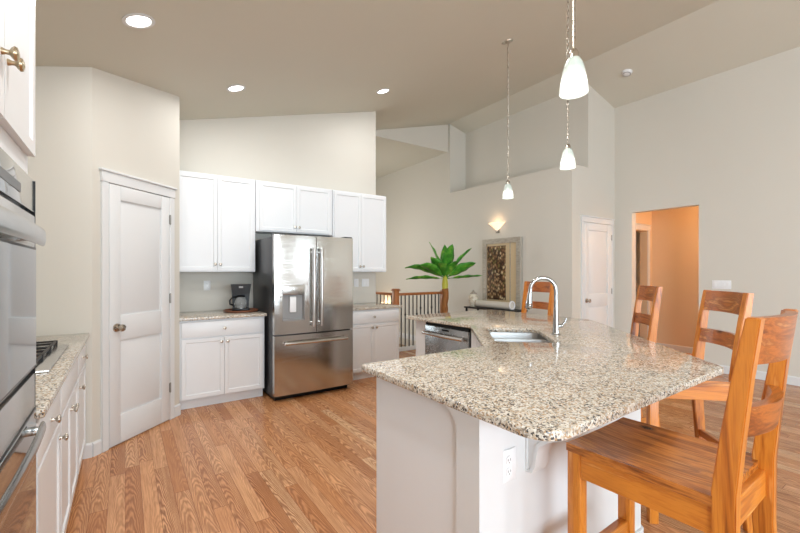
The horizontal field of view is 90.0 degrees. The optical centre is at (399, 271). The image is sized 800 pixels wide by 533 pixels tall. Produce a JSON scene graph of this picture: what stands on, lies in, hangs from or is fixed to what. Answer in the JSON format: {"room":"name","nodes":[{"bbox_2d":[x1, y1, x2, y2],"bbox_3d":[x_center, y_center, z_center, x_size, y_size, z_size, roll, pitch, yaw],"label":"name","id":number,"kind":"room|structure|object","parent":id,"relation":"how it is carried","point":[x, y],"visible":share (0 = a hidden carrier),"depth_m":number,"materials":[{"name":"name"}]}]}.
{"room":"kitchen","nodes":[
{"label":"kitchen","id":0,"kind":"room"},
{"bbox_2d":[28,66,179,447],"bbox_3d":[-2.656,-0.290,3.501,1.268,3.300,1.360,0,0,-35],"label":"wall","id":1,"kind":"structure","parent":0,"point":[87,119],"depth_m":2.93,"materials":[{"name":"paint"}]},
{"bbox_2d":[82,439,101,458],"bbox_3d":[-2.277,1.308,2.954,0.053,0.105,0.112,0,0,11],"label":"baseboard","id":2,"kind":"structure","parent":1,"relation":"attached to","point":[96,445],"depth_m":2.94,"materials":[{"name":"white wood"}]},
{"bbox_2d":[98,167,176,452],"bbox_3d":[-2.170,0.288,3.369,0.038,2.143,0.772,0,0,11],"label":"trim","id":3,"kind":"structure","parent":1,"relation":"attached to","point":[107,176],"depth_m":3.05,"materials":[{"name":"white wood"}]},
{"bbox_2d":[109,183,170,447],"bbox_3d":[-2.153,0.334,3.372,0.111,2.028,0.632,0,0,10],"label":"door","id":4,"kind":"structure","parent":1,"relation":"in","point":[139,221],"depth_m":3.32,"materials":[{"name":"white wood"}]},
{"bbox_2d":[175,404,180,416],"bbox_3d":[-2.104,1.308,3.778,0.014,0.105,0.078,0,0,11],"label":"baseboard","id":5,"kind":"structure","parent":1,"relation":"attached to","point":[178,406],"depth_m":3.78,"materials":[{"name":"white wood"}]},
{"bbox_2d":[180,111,375,311],"bbox_3d":[-1.478,-0.565,5.221,2.622,3.850,0.140,0,0,-35],"label":"wall","id":6,"kind":"structure","parent":0,"point":[333,151],"depth_m":5.07,"materials":[{"name":"paint"}]},
{"bbox_2d":[204,280,209,289],"bbox_3d":[-2.227,0.155,4.617,0.072,0.114,0.010,0,0,-35],"label":"wall outlet","id":7,"kind":"object","parent":6,"relation":"attached to","point":[207,282],"visible":1,"depth_m":4.62,"materials":[{"name":"white plastic"}]},
{"bbox_2d":[180,170,254,271],"bbox_3d":[-2.083,-0.535,4.510,0.815,1.070,0.336,0,0,-35],"label":"upper cabinet","id":8,"kind":"object","parent":6,"relation":"attached to","point":[217,212],"visible":0.98,"depth_m":4.39,"materials":[{"name":"white wood"}]},
{"bbox_2d":[255,180,331,236],"bbox_3d":[-1.344,-0.772,5.019,0.965,0.595,0.336,0,0,-35],"label":"upper cabinet","id":9,"kind":"object","parent":6,"relation":"attached to","point":[288,209],"visible":0.99,"depth_m":4.88,"materials":[{"name":"white wood"}]},
{"bbox_2d":[326,190,385,271],"bbox_3d":[-0.602,-0.535,5.528,0.820,1.070,0.336,0,0,-35],"label":"upper cabinet","id":10,"kind":"object","parent":6,"relation":"attached to","point":[361,217],"visible":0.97,"depth_m":5.43,"materials":[{"name":"white wood"}]},
{"bbox_2d":[354,279,358,286],"bbox_3d":[-0.624,0.155,5.718,0.072,0.114,0.010,0,0,-35],"label":"switch plate","id":11,"kind":"object","parent":6,"relation":"attached to","point":[356,281],"visible":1,"depth_m":5.72,"materials":[{"name":"white plastic"}]},
{"bbox_2d":[362,279,368,286],"bbox_3d":[-0.500,0.155,5.803,0.118,0.114,0.010,0,0,-35],"label":"switch plate","id":12,"kind":"object","parent":6,"relation":"attached to","point":[365,282],"visible":1,"depth_m":5.80,"materials":[{"name":"white plastic"}]},
{"bbox_2d":[35,0,718,129],"bbox_3d":[1.923,-2.213,1.139,6.340,1.806,12.700,0,0,-35],"label":"ceiling","id":13,"kind":"structure","parent":0,"point":[441,62],"depth_m":3.66,"materials":[{"name":"paint"}]},
{"bbox_2d":[122,13,154,28],"bbox_3d":[-1.640,-1.575,2.513,0.177,0.052,0.183,0,0,-40],"label":"recessed light","id":14,"kind":"object","parent":13,"relation":"attached to","point":[133,20],"visible":1,"depth_m":2.51,"materials":[{"name":"white glass"}]},
{"bbox_2d":[226,85,245,91],"bbox_3d":[-1.601,-1.794,3.909,0.177,0.052,0.183,0,0,-29],"label":"recessed light","id":15,"kind":"object","parent":13,"relation":"attached to","point":[233,88],"visible":1,"depth_m":3.91,"materials":[{"name":"white glass"}]},
{"bbox_2d":[376,88,389,93],"bbox_3d":[-0.212,-2.265,5.014,0.177,0.052,0.183,0,0,-29],"label":"recessed light","id":16,"kind":"object","parent":13,"relation":"attached to","point":[382,91],"visible":1,"depth_m":5.01,"materials":[{"name":"white glass"}]},
{"bbox_2d":[502,39,513,198],"bbox_3d":[1.145,-1.626,4.251,0.125,1.682,0.120,0,0,-35],"label":"pendant light","id":17,"kind":"object","parent":13,"relation":"hanging from","point":[507,192],"visible":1,"depth_m":4.25,"materials":[{"name":"white glass"}]},
{"bbox_2d":[560,0,575,169],"bbox_3d":[1.298,-1.566,3.100,0.125,1.522,0.120,0,0,-35],"label":"pendant light","id":18,"kind":"object","parent":13,"relation":"hanging from","point":[567,162],"visible":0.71,"depth_m":3.10,"materials":[{"name":"white glass"}]},
{"bbox_2d":[559,0,588,98],"bbox_3d":[0.737,-1.377,1.702,0.125,1.233,0.120,0,0,-35],"label":"pendant light","id":19,"kind":"object","parent":13,"relation":"hanging from","point":[574,81],"visible":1,"depth_m":1.68,"materials":[{"name":"white glass"}]},
{"bbox_2d":[568,48,578,57],"bbox_3d":[0.740,-0.900,1.704,0.044,0.100,0.044,0,0,-34],"label":"socket","id":20,"kind":"object","parent":19,"relation":"attached to","point":[573,53],"depth_m":1.69,"materials":[{"name":"silver metal"}]},
{"bbox_2d":[376,137,445,178],"bbox_3d":[-1.042,-2.490,8.931,2.600,0.100,3.500,0,0,-35],"label":"ceiling","id":21,"kind":"structure","parent":0,"point":[391,156],"depth_m":8.38,"materials":[{"name":"paint"}]},
{"bbox_2d":[376,125,447,152],"bbox_3d":[-0.060,-2.790,7.458,2.510,0.700,0.040,0,0,-35],"label":"wall header","id":22,"kind":"structure","parent":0,"point":[430,137],"depth_m":7.78,"materials":[{"name":"paint"}]},
{"bbox_2d":[376,124,465,345],"bbox_3d":[0.169,-0.640,9.702,0.430,5.000,3.600,0,0,-35],"label":"wall","id":23,"kind":"structure","parent":0,"point":[417,195],"depth_m":8.96,"materials":[{"name":"paint"}]},
{"bbox_2d":[399,332,415,340],"bbox_3d":[0.119,1.500,9.383,0.014,0.120,3.870,0,0,-35],"label":"baseboard","id":24,"kind":"structure","parent":23,"relation":"attached to","point":[403,334],"depth_m":9.32,"materials":[{"name":"white wood"}]},
{"bbox_2d":[65,349,799,532],"bbox_3d":[2.127,1.420,3.403,9.240,0.120,16.200,0,0,-35],"label":"floor","id":25,"kind":"structure","parent":0,"point":[306,463],"depth_m":2.75,"materials":[{"name":"brown wood"}]},
{"bbox_2d":[0,0,34,173],"bbox_3d":[-1.169,0.140,0.786,0.629,2.440,0.820,0,0,-35],"label":"tall cabinet","id":26,"kind":"object","parent":25,"relation":"on","point":[17,17],"visible":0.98,"depth_m":1.10,"materials":[{"name":"white wood"}]},
{"bbox_2d":[0,147,45,532],"bbox_3d":[-1.149,0.370,0.800,0.602,1.310,0.757,0,0,-35],"label":"double wall oven","id":27,"kind":"object","parent":26,"relation":"in","point":[20,437],"visible":1,"depth_m":1.02,"materials":[{"name":"silver metal"}]},
{"bbox_2d":[36,388,68,532],"bbox_3d":[-1.577,0.918,1.379,0.629,0.883,0.580,0,0,-35],"label":"base cabinet","id":28,"kind":"object","parent":25,"relation":"on","point":[48,456],"visible":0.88,"depth_m":1.55,"materials":[{"name":"white wood"}]},
{"bbox_2d":[36,333,88,418],"bbox_3d":[-1.974,0.460,1.941,0.625,0.030,1.985,0,0,-35],"label":"countertop","id":29,"kind":"structure","parent":28,"relation":"on","point":[48,385],"depth_m":1.77,"materials":[{"name":"stone"}]},
{"bbox_2d":[36,340,68,373],"bbox_3d":[-1.968,0.421,1.942,0.495,0.046,0.760,0,0,-35],"label":"gas cooktop","id":30,"kind":"object","parent":29,"relation":"in","point":[47,356],"visible":0.38,"depth_m":2.04,"materials":[{"name":"metal"}]},
{"bbox_2d":[61,358,78,532],"bbox_3d":[-1.971,0.918,1.952,0.629,0.883,0.800,0,0,-35],"label":"base cabinet","id":31,"kind":"object","parent":25,"relation":"on","point":[69,389],"visible":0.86,"depth_m":2.07,"materials":[{"name":"white wood"}]},
{"bbox_2d":[77,343,87,474],"bbox_3d":[-2.362,0.918,2.521,0.629,0.883,0.570,0,0,-35],"label":"base cabinet","id":32,"kind":"object","parent":25,"relation":"on","point":[83,356],"visible":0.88,"depth_m":2.69,"materials":[{"name":"white wood"}]},
{"bbox_2d":[180,316,263,409],"bbox_3d":[-1.978,0.918,4.358,0.815,0.883,0.706,0,0,-35],"label":"base cabinet","id":33,"kind":"object","parent":25,"relation":"on","point":[222,360],"visible":0.98,"depth_m":4.08,"materials":[{"name":"white wood"}]},
{"bbox_2d":[180,310,266,320],"bbox_3d":[-1.976,0.460,4.366,0.834,0.030,0.705,0,0,-35],"label":"countertop","id":34,"kind":"structure","parent":33,"relation":"on","point":[211,314],"depth_m":4.19,"materials":[{"name":"stone"}]},
{"bbox_2d":[223,308,257,312],"bbox_3d":[-1.788,0.432,4.499,0.370,0.024,0.370,0,0,-35],"label":"serving tray","id":35,"kind":"object","parent":34,"relation":"on","point":[251,309],"visible":0.81,"depth_m":4.38,"materials":[{"name":"brown wood"}]},
{"bbox_2d":[229,284,250,310],"bbox_3d":[-1.802,0.284,4.503,0.228,0.295,0.200,0,0,-23],"label":"coffee maker","id":36,"kind":"object","parent":35,"relation":"on","point":[240,292],"visible":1,"depth_m":4.43,"materials":[{"name":"black plastic"}]},
{"bbox_2d":[253,233,352,400],"bbox_3d":[-1.139,0.477,4.707,0.910,1.765,0.931,0,0,-35],"label":"refrigerator","id":37,"kind":"object","parent":25,"relation":"on","point":[303,285],"visible":0.98,"depth_m":4.35,"materials":[{"name":"grey metal"}]},
{"bbox_2d":[351,308,398,379],"bbox_3d":[-0.514,0.918,5.364,0.800,0.883,0.706,0,0,-35],"label":"base cabinet","id":38,"kind":"object","parent":25,"relation":"on","point":[375,331],"visible":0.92,"depth_m":5.10,"materials":[{"name":"white wood"}]},
{"bbox_2d":[353,302,401,310],"bbox_3d":[-0.513,0.460,5.372,0.840,0.030,0.705,0,0,-35],"label":"countertop","id":39,"kind":"structure","parent":38,"relation":"on","point":[371,305],"depth_m":5.26,"materials":[{"name":"stone"}]},
{"bbox_2d":[376,289,442,351],"bbox_3d":[-0.478,0.823,8.323,1.160,1.075,3.060,0,0,-35],"label":"stair railing","id":40,"kind":"object","parent":25,"relation":"on","point":[395,294],"visible":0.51,"depth_m":7.01,"materials":[{"name":"brown wood"}]},
{"bbox_2d":[405,242,481,312],"bbox_3d":[0.755,0.408,7.136,1.374,1.904,0.617,0,0,-8],"label":"potted palm","id":41,"kind":"object","parent":25,"relation":"on","point":[444,265],"visible":0.86,"depth_m":7.07,"materials":[{"name":"plant"}]},
{"bbox_2d":[422,322,470,354],"bbox_3d":[0.624,0.924,3.835,0.658,0.872,0.604,0,0,-35],"label":"dishwasher","id":42,"kind":"object","parent":25,"relation":"on","point":[439,338],"visible":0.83,"depth_m":3.68,"materials":[{"name":"grey metal"}]},
{"bbox_2d":[464,306,527,311],"bbox_3d":[1.618,0.990,6.875,0.355,0.740,1.120,0,0,-35],"label":"console table","id":43,"kind":"object","parent":25,"relation":"on","point":[465,307],"visible":0.23,"depth_m":6.79,"materials":[{"name":"black metal"}]},
{"bbox_2d":[468,290,477,306],"bbox_3d":[1.321,0.472,7.205,0.184,0.294,0.184,0,0,-35],"label":"lidded jar","id":44,"kind":"object","parent":43,"relation":"on","point":[473,297],"visible":0.97,"depth_m":7.15,"materials":[{"name":"ceramic"}]},
{"bbox_2d":[475,300,514,309],"bbox_3d":[1.603,0.543,6.795,0.148,0.148,0.777,0,0,-35],"label":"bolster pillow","id":45,"kind":"object","parent":43,"relation":"on","point":[479,303],"visible":1,"depth_m":6.71,"materials":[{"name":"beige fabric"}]},
{"bbox_2d":[377,320,643,532],"bbox_3d":[0.673,0.917,2.915,1.306,0.885,3.320,0,0,7],"label":"kitchen island","id":46,"kind":"object","parent":25,"relation":"on","point":[440,466],"visible":0.44,"depth_m":1.56,"materials":[{"name":"white wood"}]},
{"bbox_2d":[503,447,515,483],"bbox_3d":[0.383,0.685,1.416,0.080,0.114,0.010,0,0,-35],"label":"wall outlet","id":47,"kind":"object","parent":46,"relation":"attached to","point":[509,455],"visible":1,"depth_m":1.41,"materials":[{"name":"white plastic"}]},
{"bbox_2d":[506,455,511,464],"bbox_3d":[0.385,0.665,1.413,0.033,0.033,0.003,0,0,-35],"label":"socket","id":48,"kind":"object","parent":47,"relation":"attached to","point":[508,457],"depth_m":1.41,"materials":[{"name":"white plastic"}]},
{"bbox_2d":[506,467,511,475],"bbox_3d":[0.385,0.705,1.413,0.033,0.033,0.003,0,0,-35],"label":"socket","id":49,"kind":"object","parent":47,"relation":"attached to","point":[508,469],"depth_m":1.41,"materials":[{"name":"white plastic"}]},
{"bbox_2d":[362,310,723,440],"bbox_3d":[0.809,0.460,2.912,1.738,0.031,3.658,0,0,7],"label":"island countertop","id":50,"kind":"structure","parent":46,"relation":"on","point":[593,374],"depth_m":1.75,"materials":[{"name":"stone"}]},
{"bbox_2d":[490,332,550,342],"bbox_3d":[0.839,0.576,2.840,0.424,0.202,0.640,0,0,7],"label":"sink","id":51,"kind":"object","parent":50,"relation":"in","point":[497,336],"visible":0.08,"depth_m":3.12,"materials":[{"name":"metal"}]},
{"bbox_2d":[525,276,566,335],"bbox_3d":[1.035,0.236,2.834,0.285,0.416,0.060,0,0,7],"label":"kitchen faucet","id":52,"kind":"object","parent":50,"relation":"on","point":[556,325],"visible":1,"depth_m":2.82,"materials":[{"name":"silver metal"}]},
{"bbox_2d":[521,281,553,315],"bbox_3d":[1.413,0.735,4.465,0.525,1.250,0.401,0,0,-33],"label":"bar stool","id":53,"kind":"object","parent":25,"relation":"on","point":[547,287],"visible":0.24,"depth_m":4.56,"materials":[{"name":"brown wood"}]},
{"bbox_2d":[630,285,662,427],"bbox_3d":[1.768,0.735,3.224,0.525,1.250,0.401,0,0,12],"label":"bar stool","id":54,"kind":"object","parent":25,"relation":"on","point":[649,293],"visible":0.18,"depth_m":3.17,"materials":[{"name":"brown wood"}]},
{"bbox_2d":[566,309,798,532],"bbox_3d":[0.878,0.735,1.256,0.401,1.250,0.525,0,0,-36],"label":"bar stool","id":55,"kind":"object","parent":25,"relation":"on","point":[705,486],"visible":1,"depth_m":1.17,"materials":[{"name":"brown wood"}]},
{"bbox_2d":[646,290,753,532],"bbox_3d":[1.638,0.735,2.311,0.525,1.250,0.401,0,0,9],"label":"bar stool","id":56,"kind":"object","parent":25,"relation":"on","point":[739,303],"visible":0.34,"depth_m":2.20,"materials":[{"name":"brown wood"}]},
{"bbox_2d":[450,165,587,318],"bbox_3d":[1.948,-0.120,7.114,0.430,2.960,2.680,0,0,-35],"label":"wall","id":57,"kind":"structure","parent":0,"point":[546,207],"depth_m":6.46,"materials":[{"name":"paint"}]},
{"bbox_2d":[488,222,504,232],"bbox_3d":[1.662,-0.775,7.021,0.149,0.180,0.364,0,0,-35],"label":"wall sconce","id":58,"kind":"object","parent":57,"relation":"attached to","point":[496,225],"visible":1,"depth_m":7.00,"materials":[{"name":"white glass"}]},
{"bbox_2d":[482,237,521,309],"bbox_3d":[1.758,0.018,6.936,0.055,1.200,0.840,0,0,-35],"label":"wall panel","id":59,"kind":"object","parent":57,"relation":"attached to","point":[501,257],"visible":0.86,"depth_m":6.89,"materials":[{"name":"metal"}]},
{"bbox_2d":[466,84,614,327],"bbox_3d":[2.446,-0.890,7.457,0.780,4.500,2.680,0,0,-35],"label":"wall","id":60,"kind":"structure","parent":0,"point":[537,133],"depth_m":6.61,"materials":[{"name":"paint"}]},
{"bbox_2d":[580,215,614,326],"bbox_3d":[3.104,0.251,6.262,0.942,2.218,0.038,0,0,-35],"label":"trim","id":61,"kind":"structure","parent":60,"relation":"attached to","point":[584,218],"depth_m":6.03,"materials":[{"name":"white wood"}]},
{"bbox_2d":[584,222,611,326],"bbox_3d":[3.118,0.296,6.252,0.802,2.103,0.111,0,0,-35],"label":"door","id":62,"kind":"structure","parent":60,"relation":"in","point":[597,237],"depth_m":6.26,"materials":[{"name":"white wood"}]},
{"bbox_2d":[450,0,799,133],"bbox_3d":[5.120,-2.887,3.276,1.350,0.458,12.600,0,0,-35],"label":"ceiling","id":63,"kind":"structure","parent":0,"point":[721,36],"depth_m":5.21,"materials":[{"name":"paint"}]},
{"bbox_2d":[622,69,631,76],"bbox_3d":[3.251,-2.848,5.729,0.134,0.066,0.136,0,0,-28],"label":"smoke detector","id":64,"kind":"object","parent":63,"relation":"attached to","point":[627,72],"visible":1,"depth_m":5.70,"materials":[{"name":"white plastic"}]},
{"bbox_2d":[636,232,639,336],"bbox_3d":[3.757,0.060,7.387,1.280,2.600,1.080,0,0,-35],"label":"wall","id":65,"kind":"structure","parent":0,"point":[637,233],"depth_m":7.39,"materials":[{"name":"paint"}]},
{"bbox_2d":[636,211,651,338],"bbox_3d":[4.112,0.060,6.976,1.160,2.600,0.120,0,0,-35],"label":"wall","id":66,"kind":"structure","parent":0,"point":[644,217],"depth_m":7.13,"materials":[{"name":"paint"}]},
{"bbox_2d":[636,223,650,336],"bbox_3d":[4.073,0.264,6.856,0.930,2.193,0.038,0,0,-35],"label":"trim","id":67,"kind":"structure","parent":66,"relation":"attached to","point":[639,226],"depth_m":7.08,"materials":[{"name":"white wood"}]},
{"bbox_2d":[652,206,698,346],"bbox_3d":[5.186,0.060,6.331,0.120,2.600,2.160,0,0,-35],"label":"wall","id":68,"kind":"structure","parent":0,"point":[675,232],"depth_m":6.87,"materials":[{"name":"paint"}]},
{"bbox_2d":[656,342,692,353],"bbox_3d":[5.131,1.308,6.293,0.014,0.105,2.160,0,0,-35],"label":"baseboard","id":69,"kind":"structure","parent":68,"relation":"attached to","point":[685,349],"depth_m":6.80,"materials":[{"name":"wood"}]},
{"bbox_2d":[615,47,799,376],"bbox_3d":[6.362,-0.790,2.564,0.130,4.300,9.820,0,0,-35],"label":"wall","id":70,"kind":"structure","parent":0,"point":[726,144],"depth_m":5.34,"materials":[{"name":"paint"}]},
{"bbox_2d":[712,280,730,288],"bbox_3d":[4.334,0.169,5.392,0.010,0.113,0.197,0,0,-35],"label":"switch plate","id":71,"kind":"object","parent":70,"relation":"attached to","point":[716,284],"visible":1,"depth_m":5.39,"materials":[{"name":"white plastic"}]},
{"bbox_2d":[717,364,799,385],"bbox_3d":[6.633,1.308,2.041,0.014,0.105,8.650,0,0,-35],"label":"baseboard","id":72,"kind":"structure","parent":70,"relation":"attached to","point":[791,380],"depth_m":5.02,"materials":[{"name":"white wood"}]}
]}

